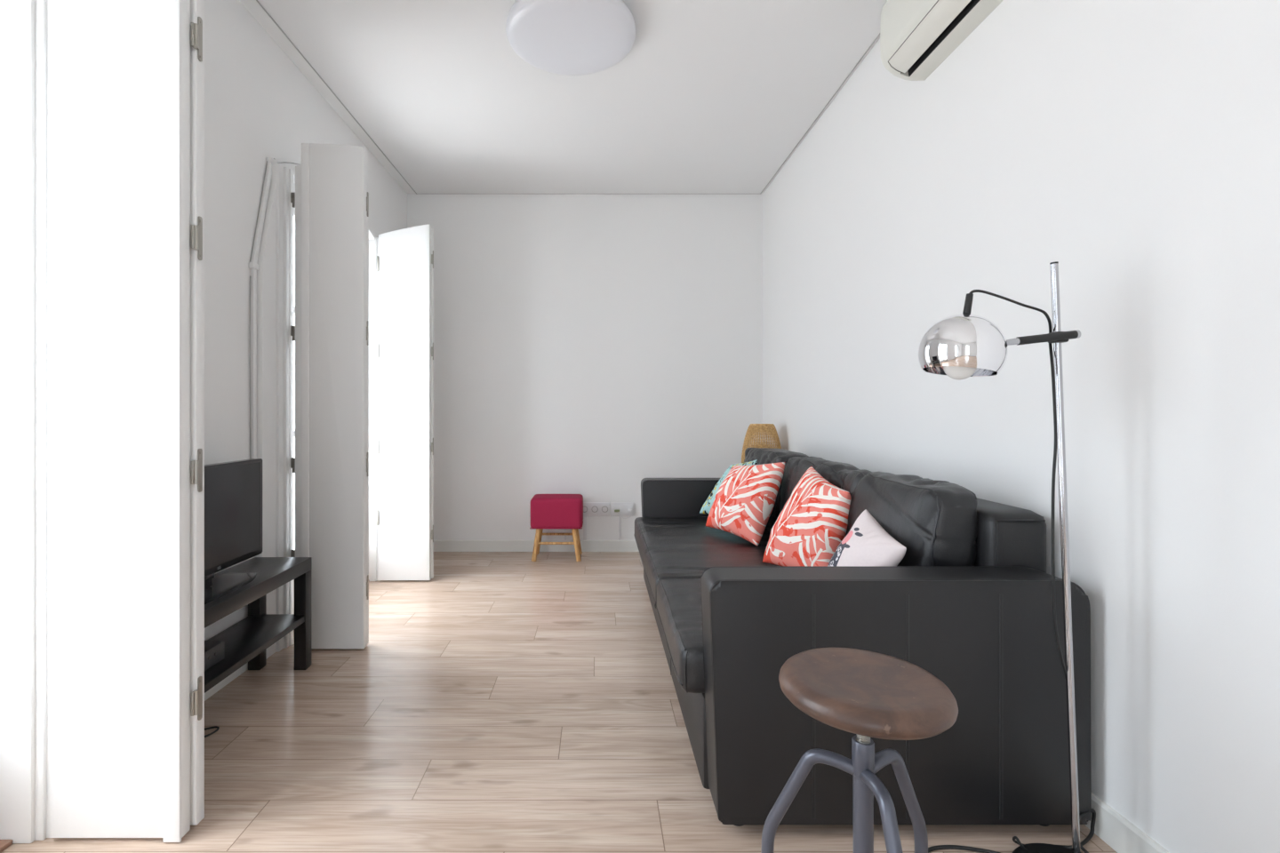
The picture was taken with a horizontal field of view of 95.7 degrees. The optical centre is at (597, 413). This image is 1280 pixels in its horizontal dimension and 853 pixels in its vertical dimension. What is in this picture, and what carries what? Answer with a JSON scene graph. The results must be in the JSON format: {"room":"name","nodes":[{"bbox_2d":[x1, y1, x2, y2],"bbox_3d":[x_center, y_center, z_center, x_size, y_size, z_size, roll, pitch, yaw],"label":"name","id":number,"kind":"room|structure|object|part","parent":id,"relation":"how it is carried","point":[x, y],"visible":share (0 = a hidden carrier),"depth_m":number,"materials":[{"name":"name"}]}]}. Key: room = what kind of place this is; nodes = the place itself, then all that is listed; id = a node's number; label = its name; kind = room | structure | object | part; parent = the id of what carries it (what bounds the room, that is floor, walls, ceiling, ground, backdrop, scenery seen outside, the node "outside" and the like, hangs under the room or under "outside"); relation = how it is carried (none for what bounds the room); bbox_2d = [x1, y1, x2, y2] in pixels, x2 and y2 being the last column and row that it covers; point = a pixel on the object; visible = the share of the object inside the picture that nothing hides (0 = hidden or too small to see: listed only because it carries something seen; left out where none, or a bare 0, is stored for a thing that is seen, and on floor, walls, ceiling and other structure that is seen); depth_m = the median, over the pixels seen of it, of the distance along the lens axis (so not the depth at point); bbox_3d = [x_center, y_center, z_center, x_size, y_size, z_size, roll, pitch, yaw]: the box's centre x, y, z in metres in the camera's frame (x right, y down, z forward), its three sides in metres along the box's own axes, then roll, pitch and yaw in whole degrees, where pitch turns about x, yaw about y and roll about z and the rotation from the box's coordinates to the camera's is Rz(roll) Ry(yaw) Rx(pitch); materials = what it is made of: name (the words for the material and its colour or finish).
{"room":"living room","nodes":[
{"label":"living room","id":0,"kind":"room"},
{"bbox_2d":[204,0,407,640],"bbox_3d":[-1.528,-0.460,0.894,0.165,3.020,7.388,0,0,0],"label":"wall","id":1,"kind":"structure","parent":0,"point":[259,105],"depth_m":2.32,"materials":[{"name":"white paint"}]},
{"bbox_2d":[0,0,52,852],"bbox_3d":[-1.477,-0.092,0.916,0.266,2.285,1.372,0,0,0],"label":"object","id":2,"kind":"structure","parent":1,"relation":"in","point":[26,26],"depth_m":1.41,"materials":[{"name":"white paint"}]},
{"bbox_2d":[52,0,204,842],"bbox_3d":[-1.168,-0.064,1.447,0.331,2.220,0.082,0,0,0],"label":"door","id":3,"kind":"structure","parent":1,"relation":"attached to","point":[128,76],"depth_m":1.41,"materials":[{"name":"white paint"}]},
{"bbox_2d":[204,663,247,701],"bbox_3d":[-1.438,1.006,2.997,0.013,0.087,2.754,0,0,0],"label":"baseboard","id":4,"kind":"structure","parent":1,"relation":"attached to","point":[244,668],"depth_m":2.22,"materials":[{"name":"white paint"}]},
{"bbox_2d":[248,157,301,459],"bbox_3d":[-1.434,-0.337,3.031,0.022,1.853,1.278,0,0,0],"label":"duct","id":5,"kind":"object","parent":1,"relation":"attached to","point":[253,266],"visible":0.69,"depth_m":2.42,"materials":[{"name":"white paint"}]},
{"bbox_2d":[254,163,380,658],"bbox_3d":[-1.477,-0.092,3.117,0.266,2.285,1.370,0,0,0],"label":"window","id":6,"kind":"structure","parent":1,"relation":"in","point":[276,310],"depth_m":2.56,"materials":[{"name":"white paint"}]},
{"bbox_3d":[-1.415,-0.092,3.117,0.059,2.285,1.370,0,0,0],"label":"casing","id":7,"kind":"part","parent":6,"relation":"part of","materials":[{"name":"white paint"}]},
{"bbox_3d":[-1.538,-0.020,2.872,0.045,2.100,0.487,0,0,0],"label":"sash","id":8,"kind":"part","parent":6,"relation":"part of","materials":[{"name":"white paint"}]},
{"bbox_2d":[290,143,368,648],"bbox_3d":[-1.203,-0.075,2.582,0.352,2.230,0.081,0,0,0],"label":"door","id":9,"kind":"structure","parent":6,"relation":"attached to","point":[330,200],"depth_m":2.54,"materials":[{"name":"white paint"}]},
{"bbox_2d":[376,224,433,580],"bbox_3d":[-1.197,-0.067,3.625,0.337,2.214,0.082,0,0,0],"label":"door","id":10,"kind":"structure","parent":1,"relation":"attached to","point":[405,258],"depth_m":3.59,"materials":[{"name":"white paint"}]},
{"bbox_2d":[0,552,1117,852],"bbox_3d":[-0.095,1.110,0.894,3.300,0.120,7.588,0,0,0],"label":"floor","id":11,"kind":"structure","parent":0,"point":[495,702],"depth_m":1.83,"materials":[{"name":"brown wood"}]},
{"bbox_2d":[204,557,311,693],"bbox_3d":[-1.309,0.825,1.962,0.238,0.450,0.893,0,0,0],"label":"tv stand","id":12,"kind":"object","parent":11,"relation":"on","point":[247,641],"visible":0.42,"depth_m":2.21,"materials":[{"name":"black wood"}]},
{"bbox_2d":[204,640,224,737],"bbox_3d":[-1.342,0.906,1.780,0.186,0.288,0.320,0,0,0],"label":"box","id":13,"kind":"object","parent":12,"relation":"on","point":[214,651],"visible":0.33,"depth_m":1.89,"materials":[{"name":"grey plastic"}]},
{"bbox_2d":[204,458,262,604],"bbox_3d":[-1.307,0.472,1.927,0.194,0.592,0.623,0,0,11],"label":"television","id":14,"kind":"object","parent":12,"relation":"on","point":[233,490],"visible":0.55,"depth_m":2.04,"materials":[{"name":"black plastic"}]},
{"bbox_2d":[204,614,304,693],"bbox_3d":[-1.309,0.840,1.956,0.230,0.024,0.843,0,0,0],"label":"shelf","id":15,"kind":"object","parent":12,"relation":"attached to","point":[246,639],"depth_m":2.13,"materials":[{"name":"black wood"}]},
{"bbox_3d":[-1.403,0.851,2.383,0.049,0.398,0.049,0,0,0],"label":"leg","id":16,"kind":"part","parent":12,"relation":"part of","materials":[{"name":"black wood"}]},
{"bbox_3d":[-1.215,0.851,2.383,0.049,0.398,0.049,0,0,0],"label":"leg","id":17,"kind":"part","parent":12,"relation":"part of","materials":[{"name":"black wood"}]},
{"bbox_2d":[529,494,583,561],"bbox_3d":[-0.291,0.826,4.203,0.370,0.453,0.268,0,0,0],"label":"footstool","id":18,"kind":"object","parent":11,"relation":"on","point":[548,511],"visible":1,"depth_m":4.07,"materials":[{"name":"fabric"}]},
{"bbox_3d":[-0.432,0.932,4.105,0.078,0.239,0.037,0,0,-39],"label":"leg","id":19,"kind":"part","parent":18,"relation":"part of","materials":[{"name":"brown wood"}]},
{"bbox_3d":[-0.432,0.932,4.301,0.078,0.239,0.037,0,0,39],"label":"leg","id":20,"kind":"part","parent":18,"relation":"part of","materials":[{"name":"brown wood"}]},
{"bbox_2d":[529,494,583,528],"bbox_3d":[-0.291,0.710,4.203,0.370,0.221,0.268,0,0,0],"label":"cushion","id":21,"kind":"object","parent":18,"relation":"on","point":[548,511],"depth_m":4.07,"materials":[{"name":"fabric"}]},
{"bbox_3d":[-0.150,0.932,4.105,0.078,0.239,0.037,0,0,39],"label":"leg","id":22,"kind":"part","parent":18,"relation":"part of","materials":[{"name":"brown wood"}]},
{"bbox_3d":[-0.150,0.932,4.301,0.078,0.239,0.037,0,0,-39],"label":"leg","id":23,"kind":"part","parent":18,"relation":"part of","materials":[{"name":"brown wood"}]},
{"bbox_2d":[741,424,781,463],"bbox_3d":[1.100,0.561,3.865,0.271,0.978,0.271,0,0,-12],"label":"lamp","id":24,"kind":"object","parent":11,"relation":"on","point":[770,430],"visible":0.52,"depth_m":3.79,"materials":[{"name":"beige wicker"}]},
{"bbox_2d":[760,648,958,852],"bbox_3d":[0.468,0.756,0.996,0.330,0.588,0.327,0,0,0],"label":"stool","id":25,"kind":"object","parent":11,"relation":"on","point":[866,694],"visible":1,"depth_m":1.00,"materials":[{"name":"brown wood"}]},
{"bbox_3d":[0.384,0.821,1.062,0.172,0.419,0.023,0,0,28],"label":"leg","id":26,"kind":"part","parent":25,"relation":"part of","materials":[{"name":"grey paint"}]},
{"bbox_3d":[0.468,0.483,1.017,0.284,0.042,0.284,0,0,0],"label":"seat","id":27,"kind":"part","parent":25,"relation":"part of","materials":[{"name":"brown wood"}]},
{"bbox_3d":[0.465,0.821,0.922,0.023,0.419,0.172,0,0,2],"label":"leg","id":28,"kind":"part","parent":25,"relation":"part of","materials":[{"name":"grey paint"}]},
{"bbox_3d":[0.552,0.821,1.062,0.172,0.419,0.023,0,0,-28],"label":"leg","id":29,"kind":"part","parent":25,"relation":"part of","materials":[{"name":"grey paint"}]},
{"bbox_2d":[634,448,1091,826],"bbox_3d":[0.723,0.623,2.551,1.004,0.855,2.266,0,0,0],"label":"sofa","id":30,"kind":"object","parent":11,"relation":"on","point":[968,603],"visible":0.63,"depth_m":1.42,"materials":[{"name":"black leather"}]},
{"bbox_2d":[656,578,704,693],"bbox_3d":[0.621,0.692,1.891,0.798,0.149,0.670,0,0,0],"label":"seat cushion","id":31,"kind":"object","parent":30,"relation":"on","point":[678,607],"depth_m":1.75,"materials":[{"name":"black leather"}]},
{"bbox_3d":[0.746,0.712,3.617,0.938,0.601,0.135,0,0,0],"label":"armrest","id":32,"kind":"part","parent":30,"relation":"part of","materials":[{"name":"black leather"}]},
{"bbox_2d":[699,459,757,514],"bbox_3d":[0.758,0.422,3.299,0.182,0.345,0.362,0,0,-27],"label":"throw pillow","id":33,"kind":"object","parent":30,"relation":"on","point":[707,506],"visible":0.3,"depth_m":3.33,"materials":[{"name":"teal fabric"}]},
{"bbox_2d":[705,462,784,546],"bbox_3d":[0.737,0.422,2.892,0.249,0.380,0.414,0,0,-29],"label":"throw pillow","id":34,"kind":"object","parent":30,"relation":"on","point":[743,504],"visible":1,"depth_m":2.77,"materials":[{"name":"red fabric"}]},
{"bbox_2d":[744,448,808,531],"bbox_3d":[0.958,0.411,3.218,0.236,0.433,0.668,0,0,0],"label":"cushion","id":35,"kind":"object","parent":30,"relation":"on","point":[763,455],"depth_m":2.96,"materials":[{"name":"black leather"}]},
{"bbox_2d":[762,466,851,566],"bbox_3d":[0.813,0.411,2.181,0.229,0.387,0.378,0,0,-12],"label":"throw pillow","id":36,"kind":"object","parent":30,"relation":"on","point":[812,523],"visible":0.81,"depth_m":2.09,"materials":[{"name":"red fabric"}]},
{"bbox_2d":[779,456,860,513],"bbox_3d":[0.973,0.416,2.561,0.206,0.432,0.690,0,0,0],"label":"cushion","id":37,"kind":"object","parent":30,"relation":"on","point":[834,473],"depth_m":2.57,"materials":[{"name":"black leather"}]},
{"bbox_2d":[827,509,906,566],"bbox_3d":[0.797,0.457,1.764,0.205,0.284,0.303,0,0,0],"label":"throw pillow","id":38,"kind":"object","parent":30,"relation":"on","point":[867,543],"visible":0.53,"depth_m":1.71,"materials":[{"name":"white fabric"}]},
{"bbox_3d":[0.746,0.712,1.486,0.938,0.601,0.135,0,0,0],"label":"armrest","id":39,"kind":"part","parent":30,"relation":"part of","materials":[{"name":"black leather"}]},
{"bbox_2d":[840,469,977,566],"bbox_3d":[0.976,0.410,1.919,0.208,0.415,0.639,0,0,0],"label":"cushion","id":40,"kind":"object","parent":30,"relation":"on","point":[936,522],"depth_m":1.65,"materials":[{"name":"black leather"}]},
{"bbox_3d":[1.142,0.618,2.551,0.166,0.708,1.994,0,0,0],"label":"frame","id":41,"kind":"part","parent":30,"relation":"part of","materials":[{"name":"black leather"}]},
{"bbox_2d":[918,261,1095,852],"bbox_3d":[0.983,0.354,1.286,0.496,1.392,0.293,0,0,0],"label":"floor lamp","id":42,"kind":"object","parent":11,"relation":"on","point":[965,345],"visible":0.99,"depth_m":1.30,"materials":[{"name":"silver metal"}]},
{"bbox_3d":[0.817,-0.122,1.301,0.066,0.093,0.066,0,0,0],"label":"bulb","id":43,"kind":"part","parent":42,"relation":"part of","materials":[{"name":"white glass"}]},
{"bbox_3d":[0.820,-0.153,1.302,0.171,0.139,0.171,0,0,0],"label":"lamp shade","id":44,"kind":"part","parent":42,"relation":"part of","materials":[{"name":"silver metal"}]},
{"bbox_3d":[0.998,1.013,1.329,0.485,0.074,0.165,0,0,-6],"label":"floor cord","id":45,"kind":"part","parent":42,"relation":"part of","materials":[{"name":"black plastic"}]},
{"bbox_3d":[0.988,0.386,1.336,0.274,1.327,0.173,0,0,17],"label":"lamp cord","id":46,"kind":"part","parent":42,"relation":"part of","materials":[{"name":"black plastic"}]},
{"bbox_2d":[257,0,887,193],"bbox_3d":[-0.066,-1.665,0.898,2.604,0.006,6.956,0,0,0],"label":"ceiling","id":47,"kind":"structure","parent":0,"point":[708,96],"depth_m":2.98,"materials":[{"name":"white paint"}]},
{"bbox_2d":[505,0,635,75],"bbox_3d":[-0.112,-1.617,2.465,0.551,0.091,0.551,0,0,0],"label":"ceiling light","id":48,"kind":"object","parent":47,"relation":"attached to","point":[568,37],"visible":1,"depth_m":2.40,"materials":[{"name":"white paint"}]},
{"bbox_2d":[407,193,762,540],"bbox_3d":[-0.177,-0.460,4.488,2.865,3.020,0.200,0,0,0],"label":"wall","id":49,"kind":"structure","parent":0,"point":[594,347],"depth_m":4.39,"materials":[{"name":"white paint"}]},
{"bbox_2d":[433,540,639,551],"bbox_3d":[-0.095,1.006,4.381,2.700,0.087,0.013,0,0,0],"label":"baseboard","id":50,"kind":"structure","parent":49,"relation":"attached to","point":[439,546],"depth_m":4.37,"materials":[{"name":"white paint"}]},
{"bbox_2d":[583,515,586,540],"bbox_3d":[-0.094,0.870,4.382,0.028,0.184,0.012,0,0,0],"label":"conduit","id":51,"kind":"object","parent":49,"relation":"attached to","point":[584,516],"visible":0.98,"depth_m":4.38,"materials":[{"name":"white plastic"}]},
{"bbox_2d":[583,503,609,515],"bbox_3d":[-0.007,0.727,4.381,0.195,0.087,0.014,0,0,0],"label":"power socket","id":52,"kind":"object","parent":49,"relation":"attached to","point":[588,508],"visible":0.87,"depth_m":4.37,"materials":[{"name":"white plastic"}]},
{"bbox_2d":[618,515,620,540],"bbox_3d":[0.170,0.870,4.383,0.013,0.184,0.010,0,0,0],"label":"conduit","id":53,"kind":"object","parent":49,"relation":"attached to","point":[619,516],"visible":1,"depth_m":4.38,"materials":[{"name":"white plastic"}]},
{"bbox_2d":[610,503,634,519],"bbox_3d":[0.193,0.737,4.368,0.178,0.119,0.040,0,0,0],"label":"socket","id":54,"kind":"object","parent":49,"relation":"attached to","point":[620,509],"visible":1,"depth_m":4.38,"materials":[{"name":"white plastic"}]},
{"bbox_2d":[762,0,1279,852],"bbox_3d":[1.355,-0.460,0.894,0.200,3.020,7.388,0,0,0],"label":"wall","id":55,"kind":"structure","parent":0,"point":[1132,147],"depth_m":1.42,"materials":[{"name":"white paint"}]},
{"bbox_2d":[239,0,879,194],"bbox_3d":[-0.095,-1.714,0.894,2.720,0.096,7.008,0,0,0],"label":"trim","id":56,"kind":"structure","parent":55,"relation":"attached to","point":[252,6],"depth_m":2.94,"materials":[{"name":"white paint"}]},
{"bbox_2d":[760,32,879,194],"bbox_3d":[1.236,-1.667,0.900,0.005,0.015,6.960,0,0,0],"label":"trim","id":57,"kind":"structure","parent":55,"relation":"attached to","point":[879,33],"depth_m":3.10,"materials":[{"name":"grey paint"}]},
{"bbox_2d":[880,0,1003,80],"bbox_3d":[1.170,-1.423,1.808,0.170,0.294,0.817,0,0,0],"label":"air conditioner","id":58,"kind":"object","parent":55,"relation":"attached to","point":[916,36],"visible":1,"depth_m":2.02,"materials":[{"name":"white plastic"}]},
{"bbox_2d":[900,0,980,76],"bbox_3d":[1.168,-1.300,1.808,0.037,0.041,0.775,0,0,0],"label":"outlet","id":59,"kind":"object","parent":58,"relation":"attached to","point":[963,10],"depth_m":1.97,"materials":[{"name":"white plastic"}]},
{"bbox_2d":[1084,792,1169,852],"bbox_3d":[1.248,1.006,0.887,0.013,0.087,6.974,0,0,0],"label":"baseboard","id":60,"kind":"structure","parent":55,"relation":"attached to","point":[1118,833],"depth_m":1.38,"materials":[{"name":"white paint"}]}
]}

